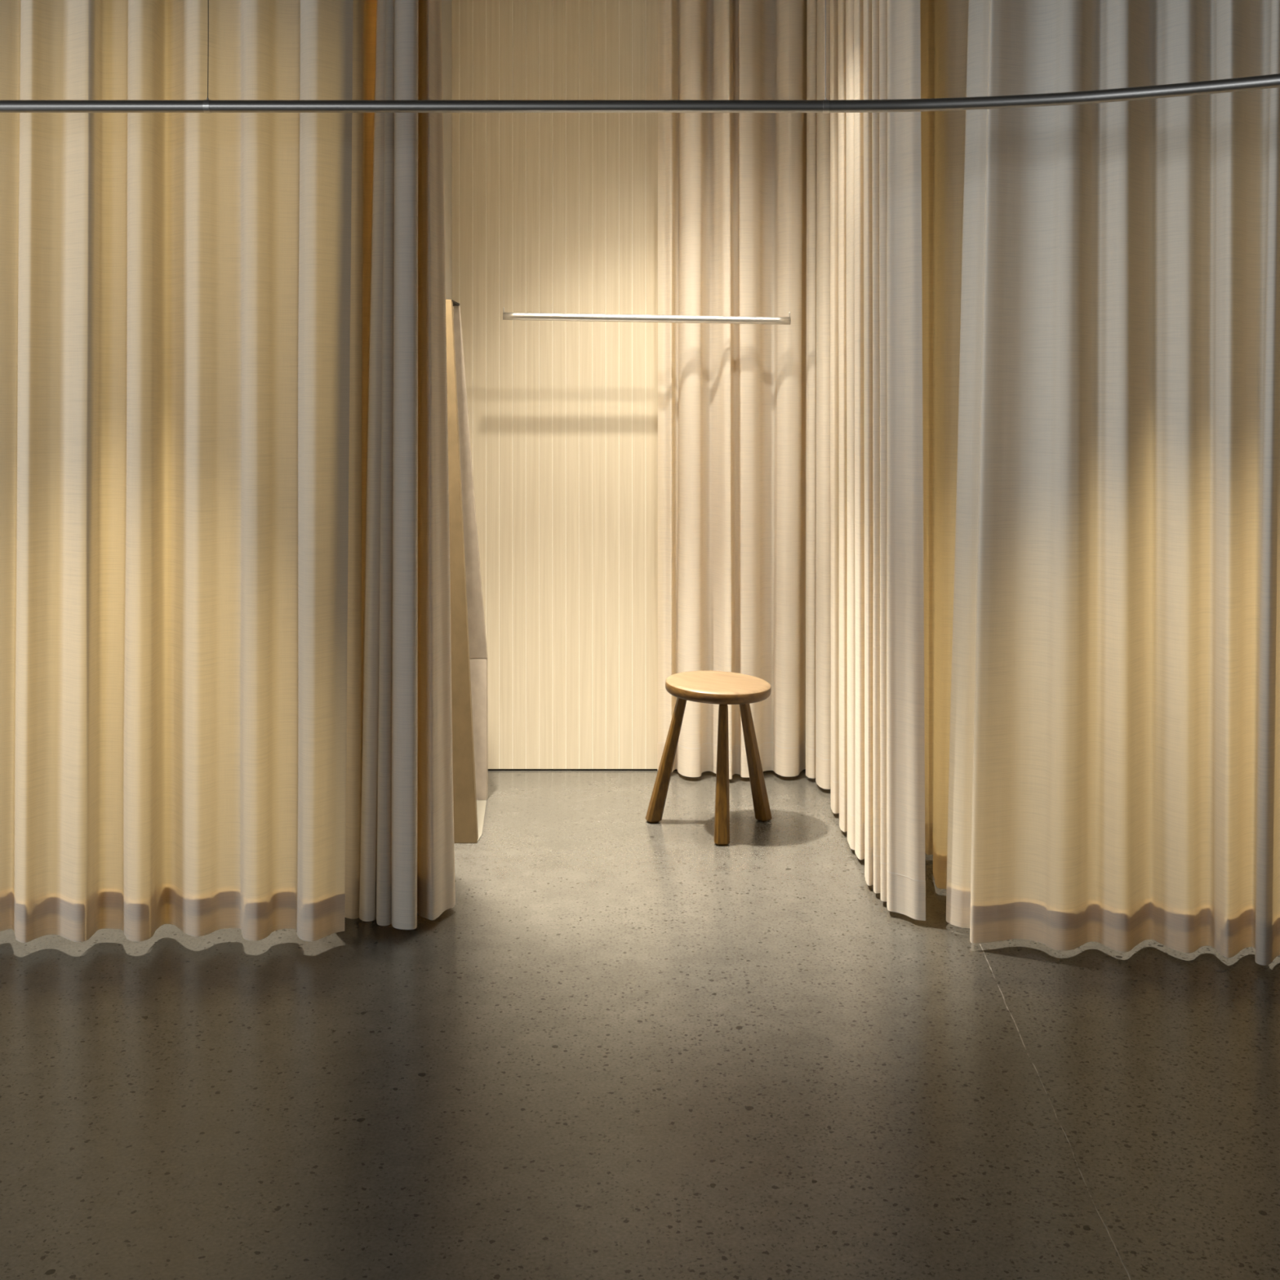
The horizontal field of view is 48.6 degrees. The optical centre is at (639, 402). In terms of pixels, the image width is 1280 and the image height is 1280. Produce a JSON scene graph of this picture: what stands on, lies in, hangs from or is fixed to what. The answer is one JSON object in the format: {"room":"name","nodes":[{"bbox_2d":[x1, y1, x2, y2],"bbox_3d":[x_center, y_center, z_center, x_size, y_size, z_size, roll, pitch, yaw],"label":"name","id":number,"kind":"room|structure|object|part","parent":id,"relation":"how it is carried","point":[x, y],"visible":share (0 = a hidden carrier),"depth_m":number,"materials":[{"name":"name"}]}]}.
{"room":"clothing store","nodes":[
{"label":"clothing store","id":0,"kind":"room"},
{"bbox_2d":[441,0,451,299],"bbox_3d":[-0.694,-0.175,4.429,0.060,2.950,1.139,0,0,0],"label":"wall partition","id":1,"kind":"structure","parent":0,"point":[446,4],"depth_m":4.89,"materials":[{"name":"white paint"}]},
{"bbox_2d":[451,0,657,768],"bbox_3d":[-0.355,-0.178,5.010,7.405,2.944,0.020,0,0,0],"label":"wall","id":2,"kind":"structure","parent":0,"point":[552,212],"depth_m":5.00,"materials":[{"name":"beige wood"}]},
{"bbox_2d":[0,768,1279,1279],"bbox_3d":[0.000,1.350,0.700,8.400,0.100,9.400,0,0,0],"label":"floor","id":3,"kind":"structure","parent":0,"point":[627,1046],"depth_m":2.73,"materials":[{"name":"concrete"}]},
{"bbox_2d":[445,299,488,843],"bbox_3d":[-0.567,0.495,4.418,0.164,1.609,0.492,0,0,-4],"label":"leaning mirror","id":4,"kind":"object","parent":3,"relation":"on","point":[468,628],"visible":0.72,"depth_m":4.18,"materials":[{"name":"grey mirror"}]},
{"bbox_3d":[-0.505,1.298,4.401,0.061,0.004,0.436,0,0,0],"label":"plate","id":5,"kind":"part","parent":4,"relation":"part of","materials":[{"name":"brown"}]},
{"bbox_2d":[644,671,772,845],"bbox_3d":[0.213,1.067,4.286,0.393,0.464,0.318,0,0,0],"label":"stool","id":6,"kind":"object","parent":3,"relation":"on","point":[722,688],"visible":1,"depth_m":4.30,"materials":[{"name":"brown wood"}]},
{"bbox_3d":[0.086,1.084,4.367,0.154,0.430,0.052,0,0,31],"label":"leg","id":7,"kind":"part","parent":6,"relation":"part of","materials":[{"name":"brown wood"}]},
{"bbox_3d":[0.235,0.861,4.285,0.320,0.037,0.319,3,1,25],"label":"seat","id":8,"kind":"part","parent":6,"relation":"part of","materials":[{"name":"brown wood"}]},
{"bbox_3d":[0.241,1.087,4.178,0.046,0.426,0.058,0,0,0],"label":"leg","id":9,"kind":"part","parent":6,"relation":"part of","materials":[{"name":"brown wood"}]},
{"bbox_3d":[0.355,1.088,4.378,0.045,0.423,0.128,0,0,44],"label":"leg","id":10,"kind":"part","parent":6,"relation":"part of","materials":[{"name":"brown wood"}]},
{"bbox_3d":[0.000,-1.700,0.700,8.400,0.100,9.400,0,0,0],"label":"ceiling","id":11,"kind":"structure","parent":0,"visible":0},
{"bbox_2d":[0,0,353,942],"bbox_3d":[-1.370,-0.190,3.393,1.371,2.920,0.127,0,0,0],"label":"curtain","id":12,"kind":"object","parent":11,"relation":"hanging from","point":[175,287],"visible":0.98,"depth_m":3.38,"materials":[{"name":"fabric"}]},
{"bbox_2d":[344,0,455,929],"bbox_3d":[-0.716,-0.186,3.688,0.492,2.928,0.506,0,0,0],"label":"curtain","id":13,"kind":"object","parent":11,"relation":"hanging from","point":[400,846],"visible":0.81,"depth_m":3.50,"materials":[{"name":"fabric"}]},
{"bbox_2d":[0,0,1279,113],"bbox_3d":[-1.218,-1.131,2.952,5.656,1.038,0.399,0,0,5],"label":"rail","id":14,"kind":"object","parent":11,"relation":"hanging from","point":[1271,81],"visible":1,"depth_m":2.99,"materials":[{"name":"metal"}]},
{"bbox_2d":[502,0,791,324],"bbox_3d":[0.023,-0.955,4.751,0.963,1.390,0.026,0,0,-1],"label":"hanging rod","id":15,"kind":"object","parent":11,"relation":"hanging from","point":[506,316],"visible":0.98,"depth_m":4.74,"materials":[{"name":"metal"}]},
{"bbox_2d":[657,0,806,779],"bbox_3d":[0.343,-0.182,4.901,0.566,2.935,0.143,0,0,0],"label":"curtain","id":16,"kind":"object","parent":11,"relation":"hanging from","point":[732,397],"visible":0.78,"depth_m":4.89,"materials":[{"name":"fabric"}]},
{"bbox_2d":[805,0,925,920],"bbox_3d":[0.630,-0.182,4.198,0.097,2.935,1.378,0,0,-3],"label":"curtain","id":17,"kind":"object","parent":11,"relation":"hanging from","point":[865,738],"visible":0.98,"depth_m":3.77,"materials":[{"name":"fabric"}]},
{"bbox_2d":[920,0,1279,965],"bbox_3d":[1.187,-0.183,3.435,1.551,2.934,0.624,0,0,40],"label":"curtain","id":18,"kind":"object","parent":11,"relation":"hanging from","point":[1100,282],"visible":0.96,"depth_m":3.35,"materials":[{"name":"fabric"}]}
]}

